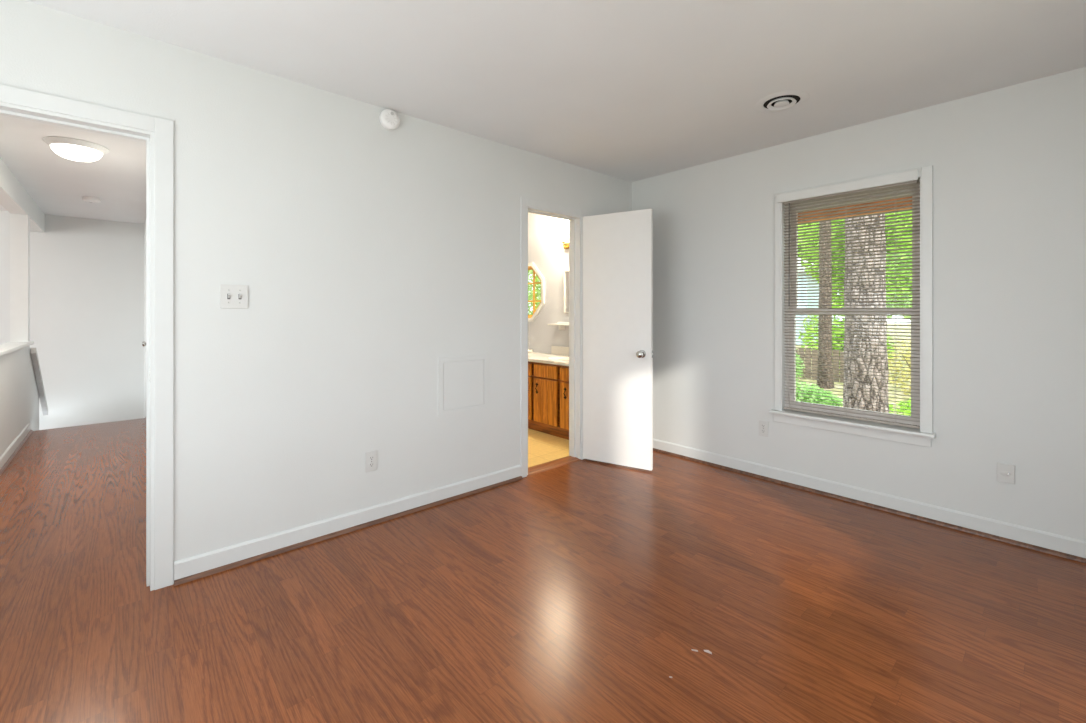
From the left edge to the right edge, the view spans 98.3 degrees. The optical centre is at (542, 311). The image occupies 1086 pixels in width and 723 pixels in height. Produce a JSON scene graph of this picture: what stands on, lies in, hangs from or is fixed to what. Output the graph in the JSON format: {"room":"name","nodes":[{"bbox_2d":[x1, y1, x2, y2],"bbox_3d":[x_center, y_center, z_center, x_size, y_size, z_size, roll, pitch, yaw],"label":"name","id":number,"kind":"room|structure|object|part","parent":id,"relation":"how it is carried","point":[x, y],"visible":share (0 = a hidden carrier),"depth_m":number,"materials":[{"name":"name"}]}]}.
{"room":"empty bedroom","nodes":[
{"label":"empty bedroom","id":0,"kind":"room"},
{"bbox_2d":[0,345,38,456],"bbox_3d":[-4.156,2.130,3.485,0.120,3.600,5.100,0,0,-42],"label":"wall","id":1,"kind":"structure","parent":0,"point":[19,395],"depth_m":4.24,"materials":[{"name":"paint"}]},
{"bbox_2d":[0,422,32,475],"bbox_3d":[-3.830,1.181,3.233,0.029,0.098,4.290,0,0,-42],"label":"baseboard","id":2,"kind":"structure","parent":1,"relation":"attached to","point":[12,450],"depth_m":4.07,"materials":[{"name":"white wood"}]},
{"bbox_2d":[0,341,33,355],"bbox_3d":[-3.895,0.316,3.202,0.170,0.028,4.330,0,0,-42],"label":"trim","id":3,"kind":"structure","parent":1,"relation":"on","point":[8,347],"depth_m":4.23,"materials":[{"name":"white wood"}]},
{"bbox_2d":[10,213,29,341],"bbox_3d":[-5.310,-0.342,4.767,0.120,1.287,0.130,0,0,-42],"label":"post","id":4,"kind":"object","parent":3,"relation":"on","point":[19,223],"visible":0.93,"depth_m":4.72,"materials":[{"name":"white paint"}]},
{"bbox_2d":[30,348,47,415],"bbox_3d":[-5.658,0.810,5.281,0.041,0.880,1.080,0,0,-42],"label":"handrail","id":5,"kind":"object","parent":1,"relation":"attached to","point":[33,351],"visible":1,"depth_m":5.21,"materials":[{"name":"grey metal"}]},
{"bbox_2d":[0,210,143,429],"bbox_3d":[-5.928,1.360,6.128,8.300,5.140,0.120,0,0,-42],"label":"wall","id":6,"kind":"structure","parent":0,"point":[87,275],"depth_m":6.06,"materials":[{"name":"paint"}]},
{"bbox_2d":[144,219,145,417],"bbox_3d":[-3.549,1.360,4.394,0.120,5.140,5.640,0,0,-42],"label":"wall","id":7,"kind":"structure","parent":0,"point":[145,219],"depth_m":6.12,"materials":[{"name":"paint"}]},
{"bbox_2d":[0,0,631,583],"bbox_3d":[-0.924,0.010,2.881,4.600,2.440,0.120,0,0,-42],"label":"wall","id":8,"kind":"structure","parent":0,"point":[367,254],"depth_m":2.51,"materials":[{"name":"paint"}]},
{"bbox_2d":[0,84,172,590],"bbox_3d":[-2.057,0.184,1.857,0.929,2.092,0.132,0,0,-42],"label":"door frame","id":9,"kind":"structure","parent":8,"relation":"attached to","point":[157,133],"depth_m":2.08,"materials":[{"name":"wood"}]},
{"bbox_3d":[-2.016,-0.829,1.812,0.797,0.066,0.010,0,0,-42],"label":"head casing","id":10,"kind":"part","parent":9,"relation":"part of","materials":[{"name":"white wood"}]},
{"bbox_3d":[-1.695,0.184,2.100,0.066,2.092,0.010,0,0,-42],"label":"casing","id":11,"kind":"part","parent":9,"relation":"part of","materials":[{"name":"white wood"}]},
{"bbox_2d":[220,284,247,307],"bbox_3d":[-1.494,-0.075,2.275,0.115,0.115,0.019,0,0,-42],"label":"light switch","id":12,"kind":"object","parent":8,"relation":"attached to","point":[231,296],"visible":1,"depth_m":2.27,"materials":[{"name":"white plastic"}]},
{"bbox_2d":[174,465,522,585],"bbox_3d":[-0.911,1.181,2.792,2.022,0.098,0.029,0,0,-42],"label":"baseboard","id":13,"kind":"structure","parent":8,"relation":"attached to","point":[189,569],"depth_m":2.56,"materials":[{"name":"white wood"}]},
{"bbox_2d":[365,450,376,472],"bbox_3d":[-0.997,0.868,2.728,0.070,0.115,0.009,0,0,-42],"label":"wall outlet","id":14,"kind":"object","parent":8,"relation":"attached to","point":[370,457],"visible":1,"depth_m":2.72,"materials":[{"name":"white plastic"}]},
{"bbox_2d":[379,109,399,129],"bbox_3d":[-0.908,-1.142,2.786,0.118,0.118,0.042,0,0,-42],"label":"smoke detector","id":15,"kind":"object","parent":8,"relation":"attached to","point":[389,119],"visible":1,"depth_m":2.77,"materials":[{"name":"plastic"}]},
{"bbox_2d":[438,354,488,415],"bbox_3d":[-0.528,0.483,3.152,0.392,0.375,0.006,0,0,-42],"label":"access panel","id":16,"kind":"object","parent":8,"relation":"attached to","point":[461,383],"visible":1,"depth_m":3.14,"materials":[{"name":"paint"}]},
{"bbox_3d":[-0.529,0.483,3.153,0.314,0.309,0.004,0,0,-42],"label":"panel door","id":17,"kind":"part","parent":16,"relation":"part of","materials":[{"name":"paint"}]},
{"bbox_2d":[520,197,585,477],"bbox_3d":[0.056,0.189,3.759,0.704,2.082,0.136,0,0,-42],"label":"door frame","id":18,"kind":"structure","parent":8,"relation":"attached to","point":[575,216],"depth_m":3.91,"materials":[{"name":"white wood"}]},
{"bbox_3d":[-0.143,0.189,3.495,0.056,2.082,0.010,0,0,-42],"label":"casing","id":19,"kind":"part","parent":18,"relation":"part of","materials":[{"name":"white wood"}]},
{"bbox_3d":[0.098,-0.824,3.712,0.592,0.056,0.010,0,0,-42],"label":"head casing","id":20,"kind":"part","parent":18,"relation":"part of","materials":[{"name":"white wood"}]},
{"bbox_3d":[0.339,0.189,3.929,0.056,2.082,0.010,0,0,-42],"label":"casing","id":21,"kind":"part","parent":18,"relation":"part of","materials":[{"name":"white wood"}]},
{"bbox_2d":[581,209,652,470],"bbox_3d":[0.588,0.212,3.765,0.608,2.008,0.171,0,0,31],"label":"door","id":22,"kind":"structure","parent":8,"relation":"in","point":[617,247],"depth_m":3.74,"materials":[{"name":"white paint"}]},
{"bbox_3d":[0.749,0.325,3.607,0.062,0.062,0.068,0,0,31],"label":"knob","id":23,"kind":"part","parent":22,"relation":"part of","materials":[{"name":"metal"}]},
{"bbox_2d":[0,418,1085,722],"bbox_3d":[-1.190,1.255,3.327,4.800,0.050,7.740,0,0,-42],"label":"floor","id":24,"kind":"structure","parent":0,"point":[574,592],"depth_m":1.92,"materials":[{"name":"brown wood"}]},
{"bbox_2d":[528,361,568,439],"bbox_3d":[0.043,0.874,5.109,0.574,0.712,1.860,0,0,-42],"label":"vanity cabinet","id":25,"kind":"object","parent":24,"relation":"on","point":[548,384],"visible":0.37,"depth_m":4.71,"materials":[{"name":"brown wood"}]},
{"bbox_3d":[-0.239,0.603,5.048,0.018,0.125,0.349,0,0,-42],"label":"drawer","id":26,"kind":"part","parent":25,"relation":"part of","materials":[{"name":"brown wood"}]},
{"bbox_3d":[-0.239,0.907,5.048,0.018,0.445,0.349,0,0,-42],"label":"door","id":27,"kind":"part","parent":25,"relation":"part of","materials":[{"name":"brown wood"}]},
{"bbox_3d":[0.025,0.603,4.755,0.018,0.125,0.347,0,0,-42],"label":"drawer","id":28,"kind":"part","parent":25,"relation":"part of","materials":[{"name":"brown wood"}]},
{"bbox_3d":[0.025,0.907,4.755,0.018,0.445,0.347,0,0,-42],"label":"door","id":29,"kind":"part","parent":25,"relation":"part of","materials":[{"name":"brown wood"}]},
{"bbox_2d":[528,346,568,365],"bbox_3d":[0.055,0.502,5.112,0.558,0.221,1.872,0,0,-42],"label":"countertop","id":30,"kind":"structure","parent":25,"relation":"on","point":[559,355],"depth_m":5.15,"materials":[{"name":"stone"}]},
{"bbox_3d":[0.286,0.603,4.465,0.018,0.125,0.341,0,0,-42],"label":"drawer","id":31,"kind":"part","parent":25,"relation":"part of","materials":[{"name":"brown wood"}]},
{"bbox_3d":[0.286,0.907,4.465,0.018,0.445,0.341,0,0,-42],"label":"door","id":32,"kind":"part","parent":25,"relation":"part of","materials":[{"name":"brown wood"}]},
{"bbox_2d":[0,0,1085,223],"bbox_3d":[-2.896,-1.260,2.681,8.200,0.100,9.060,0,0,-42],"label":"ceiling","id":33,"kind":"structure","parent":0,"point":[628,90],"depth_m":2.29,"materials":[{"name":"paint"}]},
{"bbox_2d":[0,157,44,232],"bbox_3d":[-4.337,-1.097,3.685,0.120,0.225,5.640,0,0,-42],"label":"beam","id":34,"kind":"structure","parent":33,"relation":"attached to","point":[14,198],"depth_m":4.41,"materials":[{"name":"paint"}]},
{"bbox_2d":[43,136,108,161],"bbox_3d":[-3.378,-1.155,3.404,0.344,0.109,0.344,0,0,-42],"label":"ceiling light","id":35,"kind":"object","parent":33,"relation":"attached to","point":[68,148],"visible":1,"depth_m":3.32,"materials":[{"name":"white glass"}]},
{"bbox_2d":[82,196,100,202],"bbox_3d":[-4.792,-1.189,4.984,0.149,0.042,0.149,0,0,-42],"label":"smoke detector","id":36,"kind":"object","parent":33,"relation":"attached to","point":[84,198],"visible":1,"depth_m":4.94,"materials":[{"name":"plastic"}]},
{"bbox_2d":[755,91,808,112],"bbox_3d":[1.375,-1.202,2.705,0.280,0.023,0.280,0,0,-42],"label":"ceiling vent","id":37,"kind":"object","parent":33,"relation":"in","point":[786,100],"visible":1,"depth_m":2.68,"materials":[{"name":"metal"}]},
{"bbox_2d":[528,213,568,353],"bbox_3d":[0.158,0.010,5.522,0.140,2.440,2.600,0,0,-42],"label":"wall","id":38,"kind":"structure","parent":0,"point":[546,250],"depth_m":5.52,"materials":[{"name":"paint"}]},
{"bbox_2d":[528,262,544,321],"bbox_3d":[-0.181,-0.244,5.867,0.142,0.720,0.720,0,0,-42],"label":"window","id":39,"kind":"structure","parent":38,"relation":"in","point":[536,281],"depth_m":5.76,"materials":[{"name":"brown wood"}]},
{"bbox_3d":[-0.173,-0.244,5.874,0.003,0.580,0.580,0,0,-42],"label":"glass pane","id":40,"kind":"part","parent":39,"relation":"part of","materials":[{"name":"clear glass"}]},
{"bbox_2d":[547,322,568,329],"bbox_3d":[0.279,0.158,5.193,0.120,0.085,0.550,0,0,-42],"label":"wall shelf","id":41,"kind":"object","parent":38,"relation":"attached to","point":[561,325],"visible":0.48,"depth_m":5.26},
{"bbox_2d":[551,346,568,355],"bbox_3d":[0.488,0.440,5.032,0.020,0.096,1.150,0,0,-42],"label":"backsplash","id":42,"kind":"structure","parent":38,"relation":"attached to","point":[559,350],"depth_m":5.34,"materials":[{"name":"stone"}]},
{"bbox_2d":[558,231,568,248],"bbox_3d":[0.420,-0.797,5.005,0.162,0.185,0.680,0,0,-42],"label":"vanity light","id":43,"kind":"object","parent":38,"relation":"attached to","point":[563,235],"visible":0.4,"depth_m":5.16,"materials":[{"name":"white glass"}]},
{"bbox_3d":[0.226,-0.835,5.193,0.124,0.110,0.124,0,0,-42],"label":"lamp shade","id":44,"kind":"part","parent":43,"relation":"part of","materials":[{"name":"white glass"}]},
{"bbox_2d":[564,270,568,312],"bbox_3d":[0.483,-0.226,5.035,0.028,0.480,0.720,0,0,-42],"label":"wall mirror","id":45,"kind":"object","parent":38,"relation":"attached to","point":[566,272],"visible":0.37,"depth_m":5.28,"materials":[{"name":"white plastic"}]},
{"bbox_2d":[632,67,1085,540],"bbox_3d":[2.030,0.035,3.157,0.160,2.490,3.420,0,0,-42],"label":"wall","id":46,"kind":"structure","parent":0,"point":[1008,163],"depth_m":2.69,"materials":[{"name":"paint"}]},
{"bbox_2d":[759,420,767,436],"bbox_3d":[1.631,0.862,3.474,0.009,0.115,0.070,0,0,-42],"label":"wall outlet","id":47,"kind":"object","parent":46,"relation":"attached to","point":[763,425],"visible":1,"depth_m":3.47,"materials":[{"name":"white plastic"}]},
{"bbox_2d":[769,166,935,447],"bbox_3d":[2.035,-0.031,3.132,0.245,1.652,0.927,0,0,-42],"label":"window","id":48,"kind":"structure","parent":46,"relation":"in","point":[922,436],"depth_m":3.00,"materials":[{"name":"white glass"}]},
{"bbox_3d":[1.699,-0.064,3.393,0.016,1.547,0.040,0,0,-42],"label":"casing","id":49,"kind":"part","parent":48,"relation":"part of","materials":[{"name":"white wood"}]},
{"bbox_3d":[2.070,-0.375,3.163,0.003,0.720,0.663,0,0,-42],"label":"glass pane","id":50,"kind":"part","parent":48,"relation":"part of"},
{"bbox_2d":[777,169,919,428],"bbox_3d":[1.973,-0.073,3.097,0.068,1.543,0.807,0,0,-42],"label":"window blind","id":51,"kind":"object","parent":48,"relation":"attached to","point":[907,178],"visible":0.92,"depth_m":3.06,"materials":[{"name":"white plastic"}]},
{"bbox_3d":[1.998,-0.043,3.099,0.029,1.465,0.002,0,0,-42],"label":"ladder cord","id":52,"kind":"part","parent":51,"relation":"part of","materials":[{"name":"white fabric"}]},
{"bbox_3d":[1.998,0.691,3.099,0.024,0.014,0.775,0,0,-42],"label":"rail","id":53,"kind":"part","parent":51,"relation":"part of","materials":[{"name":"white plastic"}]},
{"bbox_3d":[1.966,-0.829,3.096,0.016,0.057,0.839,0,0,-42],"label":"head casing","id":54,"kind":"part","parent":48,"relation":"part of","materials":[{"name":"white wood"}]},
{"bbox_3d":[2.043,0.334,3.139,0.032,0.708,0.739,0,0,-42],"label":"sash","id":55,"kind":"part","parent":48,"relation":"part of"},
{"bbox_3d":[2.071,-0.377,3.163,0.030,0.784,0.739,0,0,-42],"label":"sash","id":56,"kind":"part","parent":48,"relation":"part of","materials":[{"name":"clear glass"}]},
{"bbox_3d":[2.263,-0.073,2.766,0.016,1.567,0.050,0,0,-42],"label":"casing","id":57,"kind":"part","parent":48,"relation":"part of","materials":[{"name":"white wood"}]},
{"bbox_2d":[798,197,911,222],"bbox_3d":[2.473,-0.845,3.300,0.690,0.150,3.400,0,0,-42],"label":"eave","id":58,"kind":"object","parent":46,"relation":"attached to","point":[905,197],"visible":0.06,"depth_m":3.72},
{"bbox_2d":[653,439,1085,562],"bbox_3d":[1.919,1.181,3.138,0.029,0.098,3.300,0,0,-42],"label":"baseboard","id":59,"kind":"structure","parent":46,"relation":"attached to","point":[1054,544],"depth_m":2.85,"materials":[{"name":"white wood"}]},
{"bbox_2d":[997,462,1014,483],"bbox_3d":[2.481,0.866,2.518,0.022,0.100,0.070,0,0,-42],"label":"cable plate","id":60,"kind":"object","parent":46,"relation":"attached to","point":[1005,472],"visible":1,"depth_m":2.52,"materials":[{"name":"white plastic"}]},
{"label":"outside","id":61,"kind":"structure","parent":0,"visible":0},
{"bbox_2d":[796,323,910,413],"bbox_3d":[13.764,1.255,16.010,34.000,1.128,44.000,0,0,-42],"label":"ground","id":62,"kind":"structure","parent":61,"point":[807,380],"depth_m":11.29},
{"bbox_2d":[796,349,804,383],"bbox_3d":[5.122,1.109,10.519,1.037,1.271,1.365,0,0,-42],"label":"shrub","id":63,"kind":"object","parent":62,"relation":"on","point":[798,370],"visible":0.04,"depth_m":10.10,"materials":[{"name":"green plant"}]},
{"bbox_2d":[796,258,838,344],"bbox_3d":[10.506,-0.770,22.025,4.600,4.400,5.400,0,0,-42],"label":"neighbouring house","id":64,"kind":"structure","parent":62,"relation":"on","point":[837,316],"depth_m":19.09,"materials":[{"name":"white"}]},
{"bbox_2d":[796,381,842,406],"bbox_3d":[4.663,1.527,8.479,1.003,0.569,1.385,0,0,-42],"label":"shrub","id":65,"kind":"object","parent":62,"relation":"on","point":[805,389],"visible":0.41,"depth_m":8.16,"materials":[{"name":"green plant"}]},
{"bbox_2d":[796,348,843,381],"bbox_3d":[5.438,1.250,12.624,0.110,0.860,5.100,0,0,-42],"label":"wooden fence","id":66,"kind":"object","parent":62,"relation":"on","point":[799,352],"visible":0.05,"depth_m":11.30,"materials":[{"name":"beige wood"}]},
{"bbox_2d":[816,221,833,388],"bbox_3d":[6.382,-1.609,10.455,1.618,6.625,2.375,0,0,-42],"label":"slender tree","id":67,"kind":"object","parent":62,"relation":"on","point":[824,366],"visible":0.02,"depth_m":10.24,"materials":[{"name":"brown plant"}]},
{"bbox_2d":[798,301,894,373],"bbox_3d":[7.602,0.698,11.786,1.625,1.937,2.168,0,0,-42],"label":"shrub","id":68,"kind":"object","parent":62,"relation":"on","point":[837,332],"visible":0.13,"depth_m":11.84,"materials":[{"name":"green plant"}]},
{"bbox_2d":[798,223,898,263],"bbox_3d":[16.748,-4.123,27.095,4.986,10.325,15.833,0,0,-42],"label":"leafy tree","id":69,"kind":"object","parent":62,"relation":"on","point":[814,223],"visible":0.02,"depth_m":27.06,"materials":[{"name":"green plant"}]},
{"bbox_2d":[798,211,911,319],"bbox_3d":[8.735,-1.657,13.223,3.063,6.455,3.143,0,0,-42],"label":"leafy tree","id":70,"kind":"object","parent":62,"relation":"on","point":[904,211],"visible":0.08,"depth_m":13.01,"materials":[{"name":"green plant"}]},
{"bbox_2d":[843,214,888,412],"bbox_3d":[3.814,-1.220,5.562,0.520,6.000,0.517,0,0,1],"label":"pine tree","id":71,"kind":"object","parent":62,"relation":"on","point":[850,394],"visible":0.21,"depth_m":5.38,"materials":[{"name":"brown plant"}]},
{"bbox_2d":[885,211,911,320],"bbox_3d":[9.132,-1.398,10.360,2.488,6.050,3.563,0,0,-42],"label":"leafy tree","id":72,"kind":"object","parent":62,"relation":"on","point":[905,285],"visible":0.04,"depth_m":10.83,"materials":[{"name":"green plant"}]},
{"bbox_2d":[887,338,910,394],"bbox_3d":[7.475,1.084,8.941,1.300,1.255,1.735,0,0,-42],"label":"shrub","id":73,"kind":"object","parent":62,"relation":"on","point":[909,348],"visible":0.09,"depth_m":9.19,"materials":[{"name":"green plant"}]},
{"bbox_2d":[889,398,910,415],"bbox_3d":[5.715,1.556,6.872,0.902,0.545,1.266,0,0,-42],"label":"shrub","id":74,"kind":"object","parent":62,"relation":"on","point":[909,401],"visible":0.06,"depth_m":7.12,"materials":[{"name":"green plant"}]}
]}

